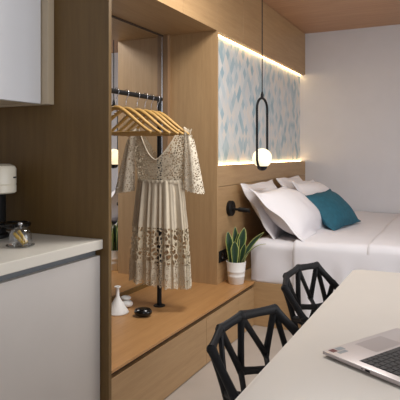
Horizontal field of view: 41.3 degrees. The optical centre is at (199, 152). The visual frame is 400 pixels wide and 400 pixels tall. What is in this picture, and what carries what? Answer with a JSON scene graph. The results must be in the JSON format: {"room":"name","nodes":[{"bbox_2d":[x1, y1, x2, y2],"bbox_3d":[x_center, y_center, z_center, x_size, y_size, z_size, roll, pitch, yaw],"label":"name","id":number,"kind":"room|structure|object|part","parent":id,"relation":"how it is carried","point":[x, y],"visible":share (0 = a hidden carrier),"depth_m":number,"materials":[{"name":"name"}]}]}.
{"room":"studio apartment","nodes":[
{"label":"studio apartment","id":0,"kind":"room"},
{"bbox_2d":[164,325,292,399],"bbox_3d":[1.282,1.325,1.989,4.850,0.100,7.300,0,0,26],"label":"floor","id":1,"kind":"structure","parent":0,"point":[204,384],"depth_m":3.06,"materials":[{"name":"concrete"}]},
{"bbox_2d":[0,251,99,399],"bbox_3d":[-0.986,0.846,1.914,0.641,0.858,1.198,0,0,26],"label":"base cabinet","id":2,"kind":"object","parent":1,"relation":"on","point":[50,312],"visible":0.93,"depth_m":2.04,"materials":[{"name":"white laminate"}]},
{"bbox_2d":[0,231,102,275],"bbox_3d":[-0.980,0.396,1.911,0.655,0.042,1.199,0,0,26],"label":"countertop","id":3,"kind":"structure","parent":2,"relation":"on","point":[46,249],"depth_m":2.10,"materials":[{"name":"stone"}]},
{"bbox_2d":[0,164,30,238],"bbox_3d":[-0.901,0.203,2.335,0.366,0.345,0.208,0,0,26],"label":"coffee machine","id":4,"kind":"object","parent":3,"relation":"on","point":[7,171],"visible":0.92,"depth_m":2.30,"materials":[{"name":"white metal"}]},
{"bbox_2d":[0,221,30,228],"bbox_3d":[-0.797,0.311,2.285,0.136,0.024,0.136,0,0,26],"label":"tray","id":5,"kind":"object","parent":4,"relation":"on","point":[7,224],"depth_m":2.25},
{"bbox_2d":[6,222,33,247],"bbox_3d":[-0.721,0.325,2.127,0.112,0.098,0.112,0,0,26],"label":"glass cloche","id":6,"kind":"object","parent":3,"relation":"on","point":[20,224],"visible":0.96,"depth_m":2.11,"materials":[{"name":"clear glass"}]},
{"bbox_2d":[13,232,24,244],"bbox_3d":[-0.724,0.342,2.117,0.056,0.050,0.015,0,0,21],"label":"stick","id":7,"kind":"object","parent":6,"relation":"in","point":[15,234],"visible":1,"depth_m":2.11,"materials":[{"name":"yellow food"}]},
{"bbox_3d":[-0.721,0.371,2.127,0.112,0.008,0.112,0,0,26],"label":"plate","id":8,"kind":"part","parent":6,"relation":"part of","materials":[{"name":"clear glass"}]},
{"bbox_2d":[17,230,27,243],"bbox_3d":[-0.715,0.338,2.135,0.050,0.055,0.015,0,0,20],"label":"stick","id":9,"kind":"object","parent":6,"relation":"in","point":[19,232],"visible":0.98,"depth_m":2.13,"materials":[{"name":"yellow food"}]},
{"bbox_2d":[0,0,111,399],"bbox_3d":[-0.698,-0.036,2.454,0.684,2.622,0.022,0,0,26],"label":"divider panel","id":10,"kind":"object","parent":1,"relation":"on","point":[60,153],"visible":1,"depth_m":2.37,"materials":[{"name":"brown wood"}]},
{"bbox_2d":[112,279,254,399],"bbox_3d":[-0.298,1.113,3.269,0.684,0.325,1.792,0,0,26],"label":"bench","id":11,"kind":"object","parent":1,"relation":"on","point":[153,355],"visible":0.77,"depth_m":2.96,"materials":[{"name":"brown wood"}]},
{"bbox_2d":[112,285,128,315],"bbox_3d":[-0.490,0.870,3.147,0.134,0.158,0.134,0,0,26],"label":"vase","id":12,"kind":"object","parent":11,"relation":"on","point":[118,307],"visible":0.9,"depth_m":3.12,"materials":[{"name":"white ceramic"}]},
{"bbox_2d":[122,300,132,306],"bbox_3d":[-0.455,0.928,3.270,0.083,0.042,0.075,0,0,26],"label":"stone ornament","id":13,"kind":"object","parent":11,"relation":"on","point":[128,303],"visible":0.75,"depth_m":3.25,"materials":[{"name":"white stone"}]},
{"bbox_2d":[121,295,130,299],"bbox_3d":[-0.458,0.895,3.279,0.066,0.026,0.057,0,0,26],"label":"stone ornament","id":14,"kind":"object","parent":13,"relation":"on","point":[125,297],"visible":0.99,"depth_m":3.26,"materials":[{"name":"white stone"}]},
{"bbox_2d":[112,88,164,307],"bbox_3d":[-0.450,0.295,2.888,0.077,1.310,0.974,0,0,26],"label":"rail","id":15,"kind":"object","parent":11,"relation":"on","point":[159,304],"visible":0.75,"depth_m":3.28,"materials":[{"name":"black metal"}]},
{"bbox_2d":[112,88,151,133],"bbox_3d":[-0.452,-0.228,2.859,0.443,0.250,0.032,0,0,26],"label":"clothes hanger","id":16,"kind":"object","parent":15,"relation":"hanging from","point":[115,107],"visible":0.7,"depth_m":2.81,"materials":[{"name":"brown wood"}]},
{"bbox_2d":[112,89,161,134],"bbox_3d":[-0.410,-0.228,2.944,0.443,0.250,0.032,0,0,24],"label":"clothes hanger","id":17,"kind":"object","parent":15,"relation":"hanging from","point":[129,109],"visible":0.7,"depth_m":2.90,"materials":[{"name":"brown wood"}]},
{"bbox_3d":[-0.447,-0.332,2.869,0.027,0.027,0.932,0,0,26],"label":"rail","id":18,"kind":"part","parent":15,"relation":"part of","materials":[{"name":"black metal"}]},
{"bbox_2d":[112,92,170,134],"bbox_3d":[-0.361,-0.228,3.045,0.443,0.250,0.032,0,0,28],"label":"clothes hanger","id":19,"kind":"object","parent":15,"relation":"hanging from","point":[137,109],"visible":0.7,"depth_m":3.02,"materials":[{"name":"brown wood"}]},
{"bbox_2d":[113,93,178,135],"bbox_3d":[-0.323,-0.228,3.121,0.443,0.250,0.032,0,0,25],"label":"clothes hanger","id":20,"kind":"object","parent":15,"relation":"hanging from","point":[149,112],"visible":0.56,"depth_m":3.09,"materials":[{"name":"brown wood"}]},
{"bbox_2d":[126,94,183,135],"bbox_3d":[-0.292,-0.228,3.184,0.443,0.250,0.032,0,0,27],"label":"clothes hanger","id":21,"kind":"object","parent":15,"relation":"hanging from","point":[163,118],"visible":0.52,"depth_m":3.15,"materials":[{"name":"brown wood"}]},
{"bbox_2d":[127,95,189,136],"bbox_3d":[-0.262,-0.228,3.247,0.443,0.250,0.032,0,0,26],"label":"clothes hanger","id":22,"kind":"object","parent":15,"relation":"hanging from","point":[168,118],"visible":0.48,"depth_m":3.20,"materials":[{"name":"brown wood"}]},
{"bbox_2d":[115,127,204,289],"bbox_3d":[-0.255,0.329,3.243,0.606,0.972,0.190,0,0,23],"label":"dress","id":23,"kind":"object","parent":22,"relation":"hanging from","point":[159,203],"visible":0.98,"depth_m":3.18,"materials":[{"name":"fabric"}]},
{"bbox_3d":[-0.258,-0.050,3.204,0.284,0.192,0.057,0,0,23],"label":"neck trim","id":24,"kind":"part","parent":23,"relation":"part of","materials":[{"name":"fabric"}]},
{"bbox_3d":[-0.244,0.736,3.238,0.413,0.159,0.191,0,0,23],"label":"hem trim","id":25,"kind":"part","parent":23,"relation":"part of","materials":[{"name":"fabric"}]},
{"bbox_3d":[-0.253,0.946,3.293,0.074,0.006,0.074,0,0,26],"label":"plate","id":26,"kind":"part","parent":15,"relation":"part of","materials":[{"name":"black metal"}]},
{"bbox_3d":[-0.253,0.299,3.293,0.029,1.290,0.029,0,0,26],"label":"post","id":27,"kind":"part","parent":15,"relation":"part of","materials":[{"name":"black metal"}]},
{"bbox_2d":[134,307,151,316],"bbox_3d":[-0.331,0.924,3.087,0.104,0.050,0.094,0,0,26],"label":"bowl","id":28,"kind":"object","parent":11,"relation":"on","point":[140,311],"visible":1,"depth_m":3.06,"materials":[{"name":"black ceramic"}]},
{"bbox_3d":[-0.189,1.130,2.759,0.031,0.280,0.970,0,0,26],"label":"drawer","id":29,"kind":"part","parent":11,"relation":"part of","materials":[{"name":"brown wood"}]},
{"bbox_3d":[-0.311,0.980,3.276,0.654,0.030,1.792,0,0,26],"label":"shadow rail","id":30,"kind":"part","parent":11,"relation":"part of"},
{"bbox_2d":[170,31,217,284],"bbox_3d":[-0.087,0.034,3.931,0.479,1.832,0.022,0,0,26],"label":"panel","id":31,"kind":"object","parent":11,"relation":"on","point":[193,56],"visible":0.49,"depth_m":3.88,"materials":[{"name":"brown wood"}]},
{"bbox_3d":[0.140,1.130,3.428,0.031,0.280,0.514,0,0,26],"label":"drawer","id":32,"kind":"part","parent":11,"relation":"part of","materials":[{"name":"brown wood"}]},
{"bbox_2d":[225,227,263,284],"bbox_3d":[0.333,0.745,3.861,0.293,0.410,0.155,0,0,7],"label":"potted plant","id":33,"kind":"object","parent":11,"relation":"on","point":[237,251],"visible":1,"depth_m":3.84,"materials":[{"name":"green plant"}]},
{"bbox_3d":[0.264,0.869,3.864,0.144,0.162,0.144,0,0,26],"label":"pot","id":34,"kind":"part","parent":33,"relation":"part of","materials":[{"name":"white ceramic"}]},
{"bbox_3d":[0.320,1.130,3.796,0.031,0.280,0.300,0,0,26],"label":"drawer","id":35,"kind":"part","parent":11,"relation":"part of","materials":[{"name":"brown wood"}]},
{"bbox_2d":[206,304,298,399],"bbox_3d":[0.265,0.874,1.525,0.393,0.813,0.488,0,0,26],"label":"chair","id":36,"kind":"object","parent":1,"relation":"on","point":[277,316],"visible":0.59,"depth_m":1.56,"materials":[{"name":"black plastic"}]},
{"bbox_2d":[244,267,300,329],"bbox_3d":[1.622,1.115,4.543,2.049,0.321,2.184,0,0,26],"label":"bed base","id":37,"kind":"object","parent":1,"relation":"on","point":[265,294],"visible":0.04,"depth_m":3.88,"materials":[{"name":"brown wood"}]},
{"bbox_2d":[251,232,297,285],"bbox_3d":[1.677,0.798,4.513,1.885,0.310,2.175,0,0,26],"label":"mattress","id":38,"kind":"object","parent":37,"relation":"on","point":[270,260],"visible":0.23,"depth_m":3.89,"materials":[{"name":"fabric"}]},
{"bbox_2d":[240,179,285,238],"bbox_3d":[0.607,0.449,4.420,0.290,0.425,0.780,0,0,26],"label":"pillow","id":39,"kind":"object","parent":38,"relation":"on","point":[269,225],"visible":0.44,"depth_m":4.13,"materials":[{"name":"fabric"}]},
{"bbox_2d":[249,186,326,241],"bbox_3d":[0.758,0.464,4.301,0.441,0.397,0.934,0,0,26],"label":"pillow","id":40,"kind":"object","parent":38,"relation":"on","point":[290,210],"visible":0.91,"depth_m":4.02,"materials":[{"name":"fabric"}]},
{"bbox_2d":[276,175,302,189],"bbox_3d":[0.983,0.444,5.198,0.261,0.422,0.740,0,0,26],"label":"pillow","id":41,"kind":"object","parent":38,"relation":"on","point":[284,181],"visible":0.2,"depth_m":5.00,"materials":[{"name":"fabric"}]},
{"bbox_2d":[293,211,399,317],"bbox_3d":[1.824,0.901,4.399,1.562,0.579,2.228,0,0,26],"label":"duvet","id":42,"kind":"object","parent":38,"relation":"on","point":[372,243],"visible":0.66,"depth_m":3.70,"materials":[{"name":"fabric"}]},
{"bbox_2d":[291,180,328,195],"bbox_3d":[1.165,0.442,5.087,0.396,0.387,0.778,0,0,26],"label":"pillow","id":43,"kind":"object","parent":42,"relation":"on","point":[311,187],"visible":0.33,"depth_m":4.89,"materials":[{"name":"fabric"}]},
{"bbox_2d":[306,189,360,230],"bbox_3d":[1.138,0.483,4.587,0.307,0.311,0.533,0,0,40],"label":"cushion","id":44,"kind":"object","parent":42,"relation":"on","point":[336,213],"visible":0.9,"depth_m":4.45,"materials":[{"name":"teal fabric"}]},
{"bbox_2d":[281,262,338,326],"bbox_3d":[0.558,0.874,2.190,0.393,0.813,0.488,0,0,22],"label":"chair","id":45,"kind":"object","parent":1,"relation":"on","point":[293,300],"visible":0.32,"depth_m":2.23,"materials":[{"name":"black plastic"}]},
{"bbox_2d":[235,270,399,399],"bbox_3d":[0.733,0.900,1.414,0.930,0.750,1.745,0,0,26],"label":"table","id":46,"kind":"object","parent":1,"relation":"on","point":[366,303],"visible":0.91,"depth_m":1.44,"materials":[{"name":"white laminate"}]},
{"bbox_2d":[323,328,399,385],"bbox_3d":[0.537,0.417,1.326,0.316,0.216,0.322,0,0,-35],"label":"laptop","id":47,"kind":"object","parent":46,"relation":"on","point":[378,355],"visible":1,"depth_m":1.34,"materials":[{"name":"metal"}]},
{"bbox_2d":[300,24,399,213],"bbox_3d":[2.867,-0.046,5.221,4.850,2.642,0.100,0,0,26],"label":"wall","id":48,"kind":"structure","parent":0,"point":[350,84],"depth_m":5.75,"materials":[{"name":"paint"}]},
{"bbox_2d":[218,161,304,283],"bbox_3d":[0.634,0.518,4.925,0.060,0.864,2.397,0,0,26],"label":"headboard","id":49,"kind":"object","parent":48,"relation":"attached to","point":[230,177],"depth_m":4.24,"materials":[{"name":"brown wood"}]},
{"bbox_2d":[219,249,227,262],"bbox_3d":[0.174,0.755,3.908,0.011,0.084,0.160,0,0,26],"label":"wall socket","id":50,"kind":"object","parent":49,"relation":"attached to","point":[223,256],"visible":0.85,"depth_m":3.89,"materials":[{"name":"black plastic"}]},
{"bbox_2d":[226,201,249,215],"bbox_3d":[0.293,0.418,3.977,0.163,0.116,0.116,0,0,26],"label":"reading lamp","id":51,"kind":"object","parent":49,"relation":"attached to","point":[231,208],"visible":1,"depth_m":3.96,"materials":[{"name":"black metal"}]},
{"bbox_3d":[0.612,0.088,4.931,0.013,0.004,2.388,0,0,26],"label":"led strip","id":52,"kind":"part","parent":49,"relation":"part of","materials":[{"name":"white plastic"}]},
{"bbox_3d":[0.634,0.168,4.925,0.060,0.153,2.396,0,0,26],"label":"panel","id":53,"kind":"part","parent":49,"relation":"part of","materials":[{"name":"brown wood"}]},
{"bbox_2d":[263,0,399,33],"bbox_3d":[2.185,-1.357,3.829,4.850,0.020,3.000,0,0,26],"label":"ceiling","id":54,"kind":"structure","parent":48,"relation":"attached to","point":[309,16],"depth_m":5.12,"materials":[{"name":"brown wood"}]},
{"bbox_2d":[252,0,271,170],"bbox_3d":[0.465,-0.607,3.963,0.146,1.480,0.145,0,0,-17],"label":"pendant lamp","id":55,"kind":"object","parent":54,"relation":"hanging from","point":[262,157],"visible":1,"depth_m":3.92,"materials":[{"name":"black metal"}]},
{"bbox_3d":[0.465,0.040,3.963,0.145,0.150,0.145,0,0,26],"label":"globe","id":56,"kind":"part","parent":55,"relation":"part of","materials":[{"name":"beige glass"}]},
{"bbox_3d":[0.465,-0.871,3.963,0.007,0.892,0.007,0,0,4],"label":"cord","id":57,"kind":"part","parent":55,"relation":"part of","materials":[{"name":"black metal"}]},
{"bbox_3d":[-0.850,-0.036,3.035,0.100,2.622,7.100,0,0,26],"label":"wall","id":58,"kind":"structure","parent":0,"visible":0},
{"bbox_2d":[0,0,53,106],"bbox_3d":[-1.103,-0.698,1.972,0.381,0.954,1.199,0,0,26],"label":"upper cabinet","id":59,"kind":"object","parent":58,"relation":"attached to","point":[26,26],"visible":1,"depth_m":2.33,"materials":[{"name":"white paint"}]},
{"bbox_2d":[112,15,162,301],"bbox_3d":[-0.636,0.034,3.290,0.057,1.832,1.531,0,0,26],"label":"wall mirror","id":60,"kind":"object","parent":58,"relation":"attached to","point":[137,51],"visible":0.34,"depth_m":3.56,"materials":[{"name":"brown mirror"}]},
{"bbox_3d":[-0.616,0.935,3.280,0.012,0.030,1.531,0,0,26],"label":"rail","id":61,"kind":"part","parent":60,"relation":"part of","materials":[{"name":"brown wood"}]},
{"bbox_3d":[-0.617,-0.876,3.281,0.010,0.012,1.531,0,0,26],"label":"rail","id":62,"kind":"part","parent":60,"relation":"part of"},
{"bbox_3d":[-0.282,0.029,3.966,0.008,1.783,0.006,0,0,26],"label":"rail","id":63,"kind":"part","parent":60,"relation":"part of","materials":[{"name":"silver metal"}]},
{"bbox_2d":[162,35,169,279],"bbox_3d":[-0.274,0.034,3.988,0.094,1.832,0.040,0,0,26],"label":"strip","id":64,"kind":"object","parent":58,"relation":"attached to","point":[166,38],"visible":0.34,"depth_m":3.96,"materials":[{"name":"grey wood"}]},
{"bbox_2d":[112,0,304,75],"bbox_3d":[0.095,-1.111,4.301,0.479,0.469,3.991,0,0,26],"label":"upper cabinet","id":65,"kind":"object","parent":58,"relation":"attached to","point":[239,22],"depth_m":4.06,"materials":[{"name":"brown wood"}]},
{"bbox_3d":[-0.229,-1.113,3.120,0.020,0.463,0.518,0,0,26],"label":"door","id":66,"kind":"part","parent":65,"relation":"part of","materials":[{"name":"brown wood"}]},
{"bbox_3d":[0.000,-1.113,3.587,0.020,0.463,0.518,0,0,26],"label":"door","id":67,"kind":"part","parent":65,"relation":"part of","materials":[{"name":"brown wood"}]},
{"bbox_3d":[0.229,-1.113,4.054,0.020,0.463,0.518,0,0,26],"label":"door","id":68,"kind":"part","parent":65,"relation":"part of","materials":[{"name":"brown wood"}]},
{"bbox_3d":[0.612,-0.879,4.931,0.013,0.004,2.388,0,0,26],"label":"led strip","id":69,"kind":"part","parent":65,"relation":"part of","materials":[{"name":"white plastic"}]},
{"bbox_3d":[0.761,-1.113,5.139,0.020,0.463,1.896,0,0,26],"label":"door","id":70,"kind":"part","parent":65,"relation":"part of","materials":[{"name":"brown wood"}]},
{"bbox_2d":[218,36,299,163],"bbox_3d":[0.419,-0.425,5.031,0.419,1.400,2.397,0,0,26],"label":"wallpaper","id":71,"kind":"structure","parent":58,"relation":"attached to","point":[239,69],"depth_m":4.64}
]}

